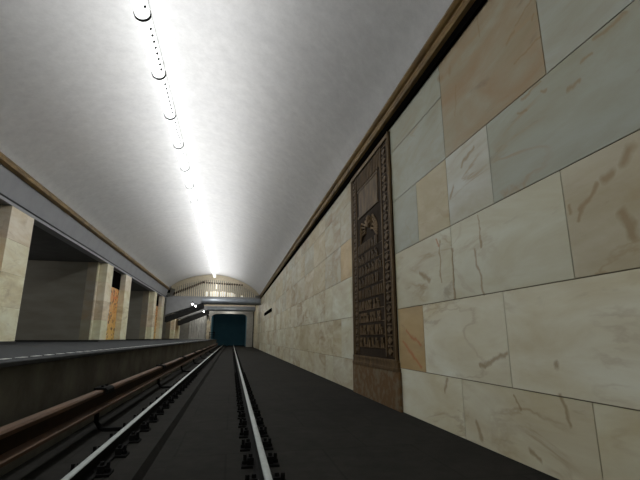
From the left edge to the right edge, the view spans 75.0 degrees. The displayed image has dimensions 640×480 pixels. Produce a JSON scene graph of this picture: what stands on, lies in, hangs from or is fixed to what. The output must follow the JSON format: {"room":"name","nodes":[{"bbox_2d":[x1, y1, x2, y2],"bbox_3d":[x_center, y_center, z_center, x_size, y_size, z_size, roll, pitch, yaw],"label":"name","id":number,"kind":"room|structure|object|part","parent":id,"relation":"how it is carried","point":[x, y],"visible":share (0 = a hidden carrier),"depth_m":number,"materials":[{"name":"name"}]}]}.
{"room":"metro station","nodes":[
{"label":"metro station","id":0,"kind":"room"},
{"bbox_2d":[0,164,167,303],"bbox_3d":[-16.233,0.531,22.650,9.180,1.100,74.000,3,-13,-11],"label":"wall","id":1,"kind":"structure","parent":0,"point":[14,191],"depth_m":17.11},
{"bbox_2d":[0,152,169,289],"bbox_3d":[-10.220,-1.366,16.505,0.320,0.310,59.000,3,-13,-11],"label":"trim","id":2,"kind":"structure","parent":1,"relation":"attached to","point":[5,161],"depth_m":16.28,"materials":[{"name":"brown"}]},
{"bbox_2d":[165,297,260,321],"bbox_3d":[-11.568,7.670,45.601,9.940,2.667,1.531,3,-13,-11],"label":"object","id":3,"kind":"structure","parent":1,"relation":"attached to","point":[180,306],"depth_m":44.81,"materials":[{"name":"concrete"}]},
{"bbox_2d":[169,275,258,297],"bbox_3d":[-11.441,5.084,45.878,9.580,2.470,0.510,3,-13,-11],"label":"wall","id":4,"kind":"structure","parent":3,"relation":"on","point":[220,286],"depth_m":45.65,"materials":[{"name":"beige metal"}]},
{"bbox_3d":[-11.393,6.239,45.523,8.800,0.060,0.290,3,-13,-11],"label":"sill","id":5,"kind":"part","parent":4,"relation":"part of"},
{"bbox_3d":[-9.644,6.699,45.555,6.280,0.578,0.231,3,-13,-11],"label":"steel casing","id":6,"kind":"part","parent":3,"relation":"part of","materials":[{"name":"grey metal"}]},
{"bbox_2d":[178,305,254,325],"bbox_3d":[-13.828,10.091,56.269,9.940,2.879,1.792,3,-13,-11],"label":"ceiling beam","id":7,"kind":"structure","parent":1,"relation":"attached to","point":[249,308],"depth_m":55.67,"materials":[{"name":"metal"}]},
{"bbox_3d":[-11.874,9.239,56.044,6.280,0.479,0.192,3,-13,-11],"label":"steel casing","id":8,"kind":"part","parent":7,"relation":"part of","materials":[{"name":"grey metal"}]},
{"bbox_2d":[28,225,150,291],"bbox_3d":[-14.999,-0.778,15.353,8.600,0.280,59.000,3,-13,-11],"label":"ceiling","id":9,"kind":"structure","parent":0,"point":[44,246],"depth_m":20.47,"materials":[{"name":"white paint"}]},
{"bbox_2d":[179,311,252,346],"bbox_3d":[-18.709,12.099,58.434,19.500,6.300,0.590,3,-13,-11],"label":"wall","id":10,"kind":"structure","parent":0,"point":[195,329],"depth_m":58.69,"materials":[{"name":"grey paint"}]},
{"bbox_2d":[206,317,210,338],"bbox_3d":[-15.704,12.402,58.701,0.598,3.060,0.158,3,-13,-11],"label":"pillar","id":11,"kind":"object","parent":10,"relation":"attached to","point":[208,321],"visible":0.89,"depth_m":58.60,"materials":[{"name":"stone"}]},
{"bbox_2d":[211,314,246,346],"bbox_3d":[-14.268,13.714,65.548,7.350,6.400,11.900,3,-13,-11],"label":"tunnel","id":12,"kind":"object","parent":10,"relation":"in","point":[229,329],"visible":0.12,"depth_m":70.70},
{"bbox_2d":[0,0,452,294],"bbox_3d":[-5.504,-1.765,17.914,10.185,2.510,59.600,3,-13,-11],"label":"ceiling","id":13,"kind":"structure","parent":0,"point":[272,99],"depth_m":11.41,"materials":[{"name":"paint"}]},
{"bbox_2d":[131,0,149,18],"bbox_3d":[-3.426,-4.936,7.577,0.340,0.490,2.030,3,-13,-11],"label":"ceiling lamp","id":14,"kind":"object","parent":13,"relation":"hanging from","point":[140,7],"visible":1,"depth_m":8.27,"materials":[{"name":"white plastic"}]},
{"bbox_2d":[133,9,164,77],"bbox_3d":[-3.835,-4.485,9.503,0.340,0.490,2.030,3,-13,-11],"label":"ceiling lamp","id":15,"kind":"object","parent":13,"relation":"hanging from","point":[146,27],"visible":0.81,"depth_m":9.30,"materials":[{"name":"white plastic"}]},
{"bbox_2d":[152,71,174,118],"bbox_3d":[-4.243,-4.034,11.429,0.340,0.490,2.030,3,-13,-11],"label":"ceiling lamp","id":16,"kind":"object","parent":13,"relation":"hanging from","point":[162,86],"visible":0.77,"depth_m":11.26,"materials":[{"name":"white plastic"}]},
{"bbox_2d":[164,112,182,147],"bbox_3d":[-4.652,-3.583,13.355,0.340,0.490,2.030,3,-13,-11],"label":"ceiling lamp","id":17,"kind":"object","parent":13,"relation":"hanging from","point":[172,123],"visible":0.77,"depth_m":13.18,"materials":[{"name":"white plastic"}]},
{"bbox_2d":[173,144,188,170],"bbox_3d":[-5.061,-3.131,15.281,0.340,0.490,2.030,3,-13,-11],"label":"ceiling lamp","id":18,"kind":"object","parent":13,"relation":"hanging from","point":[180,152],"visible":0.82,"depth_m":15.13,"materials":[{"name":"white plastic"}]},
{"bbox_2d":[180,165,192,188],"bbox_3d":[-5.470,-2.680,17.207,0.340,0.490,2.030,3,-13,-11],"label":"ceiling lamp","id":19,"kind":"object","parent":13,"relation":"hanging from","point":[186,174],"visible":0.81,"depth_m":17.06,"materials":[{"name":"white plastic"}]},
{"bbox_2d":[182,170,192,188],"bbox_3d":[-5.475,-2.602,17.214,0.300,0.300,1.980,3,-13,-11],"label":"diffuser","id":20,"kind":"object","parent":19,"relation":"attached to","point":[186,174],"depth_m":17.09,"materials":[{"name":"white plastic"}]},
{"bbox_2d":[186,184,196,202],"bbox_3d":[-5.878,-2.229,19.133,0.340,0.490,2.030,3,-13,-11],"label":"ceiling lamp","id":21,"kind":"object","parent":13,"relation":"hanging from","point":[191,191],"visible":0.81,"depth_m":18.99,"materials":[{"name":"white plastic"}]},
{"bbox_3d":[-7.105,-0.875,24.911,0.340,0.490,2.030,3,-13,-11],"label":"ceiling lamp","id":22,"kind":"object","parent":13,"relation":"hanging from","visible":0},
{"bbox_2d":[198,224,204,232],"bbox_3d":[-7.110,-0.797,24.918,0.300,0.300,1.980,3,-13,-11],"label":"diffuser","id":23,"kind":"object","parent":22,"relation":"attached to","point":[201,228],"depth_m":24.86,"materials":[{"name":"white plastic"}]},
{"bbox_2d":[0,345,558,479],"bbox_3d":[-5.715,8.349,29.343,5.260,0.330,86.000,3,-13,-11],"label":"floor","id":24,"kind":"structure","parent":0,"point":[318,428],"depth_m":5.40,"materials":[{"name":"concrete"}]},
{"bbox_2d":[94,413,121,431],"bbox_3d":[-2.978,2.539,5.853,0.372,0.276,0.070,3,-13,-11],"label":"bracket","id":25,"kind":"object","parent":24,"relation":"on","point":[99,426],"visible":0.85,"depth_m":5.81,"materials":[{"name":"black metal"}]},
{"bbox_2d":[0,343,217,467],"bbox_3d":[-7.226,6.764,25.199,0.190,0.325,66.000,3,-13,-11],"label":"rail","id":26,"kind":"object","parent":25,"relation":"on","point":[20,437],"visible":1,"depth_m":4.79,"materials":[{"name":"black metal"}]},
{"bbox_2d":[0,339,216,476],"bbox_3d":[-13.873,6.051,21.858,14.000,1.389,74.000,3,-13,-11],"label":"platform","id":27,"kind":"object","parent":24,"relation":"on","point":[35,377],"visible":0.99,"depth_m":5.83,"materials":[{"name":"grey concrete"}]},
{"bbox_2d":[0,205,33,344],"bbox_3d":[-11.497,0.570,10.903,4.230,4.295,6.160,3,-13,-11],"label":"pylon","id":28,"kind":"object","parent":27,"relation":"on","point":[16,227],"visible":0.99,"depth_m":13.40,"materials":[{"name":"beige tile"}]},
{"bbox_2d":[15,260,131,341],"bbox_3d":[-14.553,3.943,25.301,4.230,4.295,6.160,3,-13,-11],"label":"pylon","id":29,"kind":"object","parent":27,"relation":"on","point":[62,301],"visible":0.98,"depth_m":22.55,"materials":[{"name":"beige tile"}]},
{"bbox_3d":[-12.880,4.459,25.467,0.060,3.165,3.130,3,-13,-11],"label":"mosaic panel","id":30,"kind":"part","parent":29,"relation":"part of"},
{"bbox_2d":[126,291,164,339],"bbox_3d":[-17.609,7.316,39.699,4.230,4.295,6.160,3,-13,-11],"label":"pylon","id":31,"kind":"object","parent":27,"relation":"on","point":[146,308],"visible":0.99,"depth_m":37.21,"materials":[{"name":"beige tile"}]},
{"bbox_3d":[-15.936,7.833,39.865,0.060,3.165,3.130,3,-13,-11],"label":"mosaic panel","id":32,"kind":"part","parent":31,"relation":"part of","materials":[{"name":"beige stone"}]},
{"bbox_2d":[161,304,180,339],"bbox_3d":[-20.664,10.689,54.096,4.230,4.295,6.160,3,-13,-11],"label":"pylon","id":33,"kind":"object","parent":27,"relation":"on","point":[170,330],"visible":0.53,"depth_m":51.43,"materials":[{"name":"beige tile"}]},
{"bbox_2d":[61,344,223,479],"bbox_3d":[-8.099,8.680,31.853,0.380,0.170,79.900,3,-13,-11],"label":"rail","id":34,"kind":"object","parent":24,"relation":"on","point":[97,465],"visible":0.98,"depth_m":5.18,"materials":[{"name":"metal"}]},
{"bbox_2d":[157,378,171,387],"bbox_3d":[-4.030,3.700,10.811,0.372,0.276,0.070,3,-13,-11],"label":"bracket","id":35,"kind":"object","parent":24,"relation":"on","point":[158,380],"visible":0.85,"depth_m":10.76,"materials":[{"name":"black metal"}]},
{"bbox_2d":[232,345,285,479],"bbox_3d":[-6.532,8.754,32.169,0.380,0.170,79.900,3,-13,-11],"label":"rail","id":36,"kind":"object","parent":24,"relation":"on","point":[257,460],"visible":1,"depth_m":5.36,"materials":[{"name":"metal"}]},
{"bbox_2d":[253,0,639,479],"bbox_3d":[-1.826,3.913,24.656,0.500,6.170,74.494,3,-13,-11],"label":"wall","id":37,"kind":"structure","parent":0,"point":[515,164],"depth_m":4.57,"materials":[{"name":"stone"}]},
{"bbox_2d":[252,312,253,346],"bbox_3d":[-9.350,12.215,58.447,0.145,5.420,0.420,3,-13,-11],"label":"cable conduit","id":38,"kind":"object","parent":37,"relation":"attached to","point":[253,312],"visible":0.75,"depth_m":58.25,"materials":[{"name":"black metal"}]},
{"bbox_2d":[255,0,486,305],"bbox_3d":[-2.154,1.390,25.332,0.228,0.471,73.800,3,-13,-11],"label":"trim","id":39,"kind":"structure","parent":37,"relation":"attached to","point":[460,13],"depth_m":7.77,"materials":[{"name":"brown"}]},
{"bbox_2d":[350,131,402,411],"bbox_3d":[1.117,0.703,9.291,0.084,5.410,2.960,3,-13,-11],"label":"bronze plaque","id":40,"kind":"object","parent":37,"relation":"attached to","point":[377,375],"visible":1,"depth_m":8.94,"materials":[{"name":"brown metal"}]},
{"bbox_3d":[0.853,0.590,10.714,0.050,4.540,0.090,3,-13,-11],"label":"frame","id":41,"kind":"part","parent":40,"relation":"part of","materials":[{"name":"brown metal"}]},
{"bbox_3d":[1.128,-1.872,9.918,0.052,0.090,2.660,3,-13,-11],"label":"rail","id":42,"kind":"part","parent":40,"relation":"part of","materials":[{"name":"brown metal"}]},
{"bbox_3d":[1.124,2.588,8.856,0.065,0.200,2.910,3,-13,-11],"label":"moulding","id":43,"kind":"part","parent":40,"relation":"part of","materials":[{"name":"brown metal"}]},
{"bbox_3d":[1.405,-0.020,8.111,0.050,4.540,0.090,3,-13,-11],"label":"frame","id":44,"kind":"part","parent":40,"relation":"part of","materials":[{"name":"brown metal"}]}
]}

